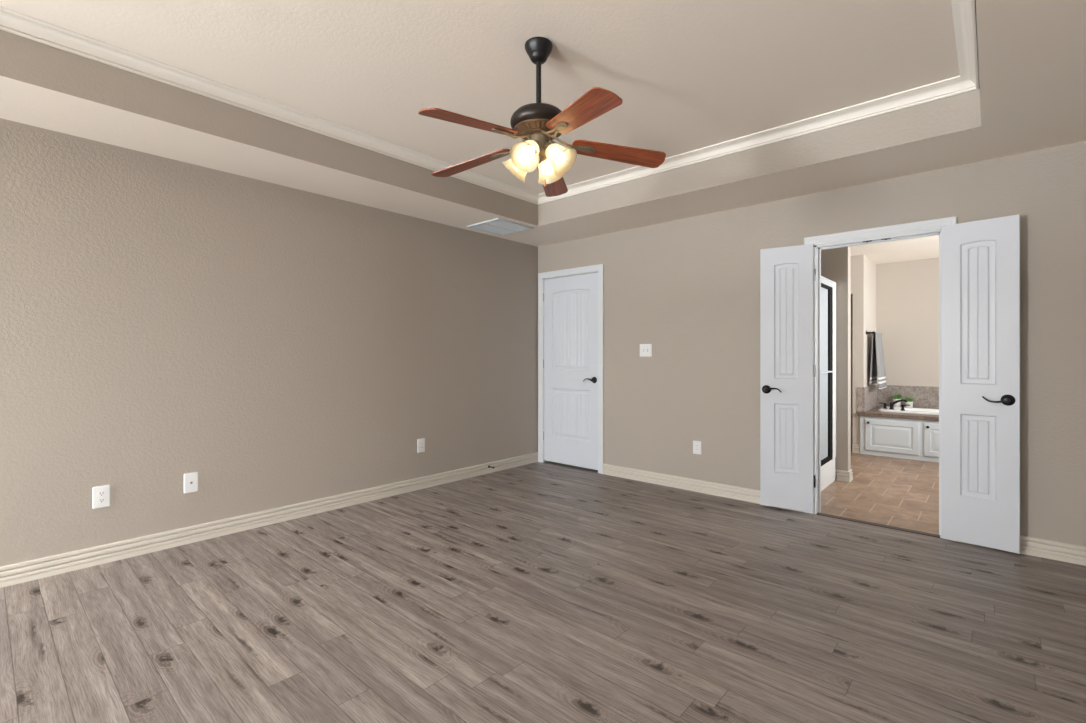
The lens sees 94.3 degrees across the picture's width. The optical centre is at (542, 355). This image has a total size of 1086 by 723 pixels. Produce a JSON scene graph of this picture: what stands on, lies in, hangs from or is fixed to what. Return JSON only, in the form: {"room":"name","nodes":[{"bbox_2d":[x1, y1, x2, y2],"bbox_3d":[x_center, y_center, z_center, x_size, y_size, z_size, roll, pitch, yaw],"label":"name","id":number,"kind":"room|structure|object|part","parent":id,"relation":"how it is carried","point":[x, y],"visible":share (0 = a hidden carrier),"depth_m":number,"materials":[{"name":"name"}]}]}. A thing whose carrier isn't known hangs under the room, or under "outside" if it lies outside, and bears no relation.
{"room":"empty bedroom","nodes":[
{"label":"empty bedroom","id":0,"kind":"room"},
{"bbox_2d":[0,118,537,566],"bbox_3d":[-2.763,-0.020,2.780,0.120,2.450,8.240,0,0,42],"label":"wall","id":1,"kind":"structure","parent":0,"point":[162,319],"depth_m":3.36,"materials":[{"name":"beige paint"}]},
{"bbox_2d":[92,485,109,508],"bbox_3d":[-2.556,0.820,2.915,0.009,0.127,0.078,0,0,42],"label":"duplex outlet","id":2,"kind":"object","parent":1,"relation":"attached to","point":[100,494],"visible":1,"depth_m":2.91,"materials":[{"name":"white plastic"}]},
{"bbox_2d":[98,498,105,502],"bbox_3d":[-2.554,0.839,2.913,0.003,0.027,0.034,0,0,42],"label":"socket","id":3,"kind":"object","parent":2,"relation":"attached to","point":[100,500],"depth_m":2.91,"materials":[{"name":"grey plastic"}]},
{"bbox_2d":[98,491,105,495],"bbox_3d":[-2.554,0.800,2.913,0.003,0.027,0.034,0,0,42],"label":"socket","id":4,"kind":"object","parent":2,"relation":"attached to","point":[100,493],"depth_m":2.91,"materials":[{"name":"grey plastic"}]},
{"bbox_2d":[184,472,197,493],"bbox_3d":[-2.262,0.820,3.238,0.018,0.127,0.078,0,0,42],"label":"cable jack plate","id":5,"kind":"object","parent":1,"relation":"attached to","point":[190,479],"visible":1,"depth_m":3.24,"materials":[{"name":"white plastic"}]},
{"bbox_2d":[0,452,537,587],"bbox_3d":[-2.711,1.152,2.734,0.018,0.105,8.000,0,0,42],"label":"baseboard","id":6,"kind":"structure","parent":1,"relation":"attached to","point":[30,570],"depth_m":3.35,"materials":[{"name":"beige paint"}]},
{"bbox_2d":[417,438,424,452],"bbox_3d":[-1.099,0.815,4.550,0.009,0.125,0.078,0,0,42],"label":"outlet","id":7,"kind":"object","parent":1,"relation":"attached to","point":[420,442],"visible":1,"depth_m":4.54,"materials":[{"name":"white plastic"}]},
{"bbox_2d":[0,0,959,193],"bbox_3d":[-1.108,-1.557,1.225,4.660,0.100,8.120,0,0,42],"label":"ceiling","id":8,"kind":"structure","parent":0,"point":[688,75],"depth_m":2.52,"materials":[{"name":"beige paint"}]},
{"bbox_2d":[418,37,665,196],"bbox_3d":[-0.055,-1.152,2.425,1.218,0.711,1.194,0,0,42],"label":"ceiling fan","id":9,"kind":"object","parent":8,"relation":"hanging from","point":[538,123],"visible":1,"depth_m":2.38,"materials":[{"name":"brown wood"}]},
{"bbox_3d":[-0.309,-1.003,2.168,0.475,0.006,0.136,-9,17,-44],"label":"fan blade","id":10,"kind":"part","parent":9,"relation":"part of","materials":[{"name":"brown wood"}]},
{"bbox_3d":[-0.374,-1.003,2.634,0.475,0.006,0.136,-7,8,28],"label":"fan blade","id":11,"kind":"part","parent":9,"relation":"part of","materials":[{"name":"brown wood"}]},
{"bbox_3d":[-0.111,-0.952,2.491,0.115,0.146,0.146,-47,-19,19],"label":"lamp shade","id":12,"kind":"part","parent":9,"relation":"part of","materials":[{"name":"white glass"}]},
{"bbox_3d":[-0.066,-0.952,2.356,0.146,0.146,0.115,0,44,27],"label":"lamp shade","id":13,"kind":"part","parent":9,"relation":"part of","materials":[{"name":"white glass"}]},
{"bbox_3d":[-0.065,-0.955,2.358,0.059,0.059,0.090,0,44,27],"label":"bulb","id":14,"kind":"part","parent":9,"relation":"part of","materials":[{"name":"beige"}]},
{"bbox_3d":[0.024,-0.952,2.536,0.146,0.146,0.115,0,-44,27],"label":"lamp shade","id":15,"kind":"part","parent":9,"relation":"part of","materials":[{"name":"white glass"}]},
{"bbox_3d":[0.048,-1.003,2.840,0.136,0.006,0.475,-11,-8,9],"label":"fan blade","id":16,"kind":"part","parent":9,"relation":"part of","materials":[{"name":"brown wood"}]},
{"bbox_3d":[0.067,-0.955,2.401,0.090,0.059,0.059,47,19,19],"label":"bulb","id":17,"kind":"part","parent":9,"relation":"part of","materials":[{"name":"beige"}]},
{"bbox_3d":[0.069,-0.952,2.400,0.115,0.146,0.146,47,19,19],"label":"lamp shade","id":18,"kind":"part","parent":9,"relation":"part of","materials":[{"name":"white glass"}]},
{"bbox_3d":[0.154,-1.003,2.086,0.136,0.006,0.475,12,1,-27],"label":"fan blade","id":19,"kind":"part","parent":9,"relation":"part of","materials":[{"name":"brown wood"}]},
{"bbox_3d":[0.375,-1.003,2.501,0.475,0.006,0.136,6,-12,-8],"label":"fan blade","id":20,"kind":"part","parent":9,"relation":"part of","materials":[{"name":"brown wood"}]},
{"bbox_2d":[0,462,1085,722],"bbox_3d":[-1.108,1.265,1.225,4.660,0.120,8.120,0,0,42],"label":"floor","id":21,"kind":"structure","parent":0,"point":[537,592],"depth_m":2.27,"materials":[{"name":"grey wood"}]},
{"bbox_2d":[816,512,939,537],"bbox_3d":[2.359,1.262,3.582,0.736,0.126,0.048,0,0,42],"label":"threshold","id":22,"kind":"object","parent":21,"relation":"on","point":[818,513],"visible":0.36,"depth_m":3.55,"materials":[{"name":"brown wood"}]},
{"bbox_2d":[0,0,1085,263],"bbox_3d":[0.216,-1.371,2.711,4.660,0.272,12.100,0,0,42],"label":"ceiling","id":23,"kind":"structure","parent":0,"point":[1030,95],"depth_m":3.02,"materials":[{"name":"beige paint"}]},
{"bbox_2d":[0,0,978,204],"bbox_3d":[-1.080,-1.472,1.304,3.246,0.070,6.675,0,0,42],"label":"crown molding","id":24,"kind":"structure","parent":23,"relation":"attached to","point":[964,11],"depth_m":2.95,"materials":[{"name":"white paint"}]},
{"bbox_2d":[467,218,533,235],"bbox_3d":[-0.410,-1.229,4.836,0.450,0.012,0.464,0,0,42],"label":"ceiling vent","id":25,"kind":"object","parent":23,"relation":"in","point":[498,226],"visible":1,"depth_m":4.82,"materials":[{"name":"white metal"}]},
{"bbox_2d":[538,141,1085,546],"bbox_3d":[1.678,-0.020,4.261,4.540,2.450,0.120,0,0,42],"label":"wall","id":26,"kind":"structure","parent":0,"point":[688,289],"depth_m":4.14,"materials":[{"name":"beige paint"}]},
{"bbox_2d":[543,272,597,469],"bbox_3d":[0.282,0.163,5.417,0.764,2.036,0.094,0,0,42],"label":"door","id":27,"kind":"structure","parent":26,"relation":"in","point":[570,361],"depth_m":5.41,"materials":[{"name":"white paint"}]},
{"bbox_3d":[0.512,0.255,5.189,0.067,0.067,0.060,0,0,42],"label":"handle","id":28,"kind":"part","parent":27,"relation":"part of","materials":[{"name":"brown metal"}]},
{"bbox_2d":[538,264,603,473],"bbox_3d":[0.321,0.137,5.456,0.889,2.135,0.141,0,0,42],"label":"door frame","id":29,"kind":"structure","parent":26,"relation":"attached to","point":[599,268],"depth_m":5.31,"materials":[{"name":"white paint"}]},
{"bbox_2d":[640,344,651,356],"bbox_3d":[0.974,-0.047,4.796,0.128,0.122,0.018,0,0,42],"label":"light switch","id":30,"kind":"object","parent":26,"relation":"attached to","point":[645,349],"visible":1,"depth_m":4.79,"materials":[{"name":"white plastic"}]},
{"bbox_2d":[693,441,700,454],"bbox_3d":[1.363,0.816,4.455,0.077,0.117,0.009,0,0,42],"label":"outlet","id":31,"kind":"object","parent":26,"relation":"attached to","point":[696,444],"visible":1,"depth_m":4.45,"materials":[{"name":"white plastic"}]},
{"bbox_2d":[760,244,815,511],"bbox_3d":[1.888,0.172,3.895,0.387,2.032,0.094,0,0,31],"label":"door","id":32,"kind":"structure","parent":26,"relation":"in","point":[786,273],"depth_m":3.91,"materials":[{"name":"white paint"}]},
{"bbox_3d":[1.753,0.269,3.956,0.067,0.067,0.060,0,0,31],"label":"handle","id":33,"kind":"part","parent":32,"relation":"part of","materials":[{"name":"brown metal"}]},
{"bbox_2d":[603,464,1085,565],"bbox_3d":[1.924,1.152,3.949,3.517,0.105,0.018,0,0,42],"label":"baseboard","id":34,"kind":"structure","parent":26,"relation":"attached to","point":[1065,552],"depth_m":4.22,"materials":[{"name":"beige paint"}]},
{"bbox_2d":[804,216,956,540],"bbox_3d":[2.389,0.151,3.616,0.906,2.108,0.145,0,0,42],"label":"door frame","id":35,"kind":"structure","parent":26,"relation":"attached to","point":[933,227],"depth_m":3.74,"materials":[{"name":"white paint"}]},
{"bbox_2d":[942,214,1019,553],"bbox_3d":[2.724,0.172,3.149,0.096,2.032,0.373,0,0,-39],"label":"door","id":36,"kind":"structure","parent":26,"relation":"in","point":[981,258],"depth_m":3.14,"materials":[{"name":"white paint"}]},
{"bbox_3d":[2.745,0.269,3.064,0.017,0.038,0.114,0,0,-38],"label":"lever","id":37,"kind":"part","parent":36,"relation":"part of","materials":[{"name":"brown metal"}]},
{"bbox_3d":[2.796,0.271,3.031,0.060,0.067,0.067,0,0,-41],"label":"handle","id":38,"kind":"part","parent":36,"relation":"part of","materials":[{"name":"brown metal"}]},
{"bbox_2d":[821,246,850,479],"bbox_3d":[2.482,-0.015,5.245,1.232,2.440,0.130,0,0,42],"label":"wall partition","id":39,"kind":"structure","parent":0,"point":[835,262],"depth_m":4.83,"materials":[{"name":"beige paint"}]},
{"bbox_2d":[837,469,852,482],"bbox_3d":[2.909,1.152,4.853,0.108,0.105,0.148,0,0,42],"label":"baseboard","id":40,"kind":"structure","parent":39,"relation":"attached to","point":[843,476],"depth_m":4.80,"materials":[{"name":"beige paint"}]},
{"bbox_2d":[851,255,875,444],"bbox_3d":[3.855,-0.015,6.899,1.083,2.440,1.005,0,0,42],"label":"wall","id":41,"kind":"structure","parent":0,"point":[863,270],"depth_m":6.23,"materials":[{"name":"beige paint"}]},
{"bbox_2d":[852,444,859,453],"bbox_3d":[3.865,1.152,6.204,0.089,0.105,0.018,0,0,42],"label":"baseboard","id":42,"kind":"structure","parent":41,"relation":"attached to","point":[856,448],"depth_m":6.21,"materials":[{"name":"beige paint"}]},
{"bbox_2d":[857,385,938,411],"bbox_3d":[4.841,0.541,5.932,1.800,0.302,0.897,0,0,42],"label":"backsplash","id":43,"kind":"structure","parent":41,"relation":"attached to","point":[869,397],"depth_m":6.50,"materials":[{"name":"grey stone"}]},
{"bbox_2d":[820,442,938,534],"bbox_3d":[3.538,1.265,5.222,3.040,0.120,3.970,0,0,42],"label":"floor","id":44,"kind":"structure","parent":0,"point":[890,491],"depth_m":4.36,"materials":[{"name":"beige tile"}]},
{"bbox_2d":[821,276,835,490],"bbox_3d":[2.044,0.230,4.788,1.176,1.950,1.133,0,0,42],"label":"shower enclosure","id":45,"kind":"object","parent":44,"relation":"on","point":[828,287],"visible":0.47,"depth_m":4.66,"materials":[{"name":"white plastic"}]},
{"bbox_3d":[2.363,0.163,4.361,0.006,1.547,0.840,0,0,42],"label":"glass panel","id":46,"kind":"part","parent":45,"relation":"part of","materials":[{"name":"white"}]},
{"bbox_3d":[2.386,-0.669,4.391,0.055,0.057,0.995,0,0,42],"label":"header rail","id":47,"kind":"part","parent":45,"relation":"part of","materials":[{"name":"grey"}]},
{"bbox_3d":[2.388,0.170,4.388,0.032,1.618,0.995,0,0,42],"label":"door frame","id":48,"kind":"part","parent":45,"relation":"part of","materials":[{"name":"black metal"}]},
{"bbox_2d":[860,416,938,462],"bbox_3d":[4.535,0.971,5.567,1.770,0.468,0.077,0,0,42],"label":"base cabinet","id":49,"kind":"object","parent":44,"relation":"on","point":[912,439],"visible":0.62,"depth_m":5.88,"materials":[{"name":"white paint"}]},
{"bbox_3d":[4.112,0.959,5.944,0.527,0.375,0.019,0,0,42],"label":"door","id":50,"kind":"part","parent":49,"relation":"part of","materials":[{"name":"white paint"}]},
{"bbox_2d":[857,407,938,420],"bbox_3d":[4.827,0.714,5.912,1.797,0.043,0.945,0,0,42],"label":"tub deck","id":51,"kind":"object","parent":49,"relation":"on","point":[874,412],"visible":0.3,"depth_m":5.92,"materials":[{"name":"brown stone"}]},
{"bbox_2d":[892,394,901,406],"bbox_3d":[4.622,0.599,6.576,0.118,0.187,0.120,0,0,42],"label":"potted plant","id":52,"kind":"object","parent":51,"relation":"on","point":[895,397],"visible":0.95,"depth_m":6.55,"materials":[{"name":"green plant"}]},
{"bbox_3d":[4.627,0.630,6.582,0.092,0.125,0.092,0,0,42],"label":"pot","id":53,"kind":"part","parent":52,"relation":"part of","materials":[{"name":"white ceramic"}]},
{"bbox_2d":[878,406,938,414],"bbox_3d":[4.879,0.866,5.930,1.500,0.397,0.530,0,0,42],"label":"bathtub","id":54,"kind":"object","parent":51,"relation":"in","point":[896,409],"visible":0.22,"depth_m":6.21,"materials":[{"name":"white ceramic"}]},
{"bbox_2d":[879,399,909,410],"bbox_3d":[4.347,0.602,6.207,0.123,0.131,0.335,0,0,-26],"label":"tub faucet","id":55,"kind":"object","parent":54,"relation":"on","point":[901,400],"visible":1,"depth_m":6.21,"materials":[{"name":"black metal"}]},
{"bbox_3d":[4.369,0.602,6.190,0.186,0.131,0.054,0,0,42],"label":"spout","id":56,"kind":"part","parent":55,"relation":"part of","materials":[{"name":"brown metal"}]},
{"bbox_3d":[4.377,0.630,6.082,0.098,0.076,0.049,0,0,42],"label":"handle","id":57,"kind":"part","parent":55,"relation":"part of","materials":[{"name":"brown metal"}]},
{"bbox_2d":[904,397,912,407],"bbox_3d":[4.723,0.616,6.494,0.122,0.153,0.100,0,0,3],"label":"potted plant","id":58,"kind":"object","parent":51,"relation":"on","point":[910,402],"visible":0.84,"depth_m":6.47,"materials":[{"name":"green plant"}]},
{"bbox_3d":[4.724,0.644,6.496,0.088,0.098,0.088,0,0,42],"label":"pot","id":59,"kind":"part","parent":58,"relation":"part of","materials":[{"name":"white ceramic"}]},
{"bbox_3d":[4.539,0.959,5.564,0.527,0.375,0.019,0,0,42],"label":"door","id":60,"kind":"part","parent":49,"relation":"part of","materials":[{"name":"white paint"}]},
{"bbox_2d":[851,258,938,441],"bbox_3d":[4.843,-0.015,6.611,2.940,2.440,0.120,0,0,42],"label":"wall","id":61,"kind":"structure","parent":0,"point":[907,292],"depth_m":6.59,"materials":[{"name":"beige paint"}]},
{"label":"outside","id":62,"kind":"structure","parent":0,"visible":0},
{"bbox_2d":[544,461,597,472],"bbox_3d":[0.052,1.605,0.272,13.420,0.200,20.000,0,0,42],"label":"ground","id":63,"kind":"structure","parent":62,"point":[550,462],"depth_m":6.82,"materials":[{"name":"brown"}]},
{"bbox_3d":[4.255,-0.282,6.465,0.091,0.050,0.609,0,0,42],"label":"towel bar","id":64,"kind":"object","parent":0,"visible":0},
{"bbox_2d":[869,332,886,388],"bbox_3d":[4.290,0.060,6.433,0.138,0.716,0.491,0,0,42],"label":"bath towel","id":65,"kind":"object","parent":64,"relation":"hanging from","point":[877,369],"visible":0.99,"depth_m":6.40,"materials":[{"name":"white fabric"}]}
]}

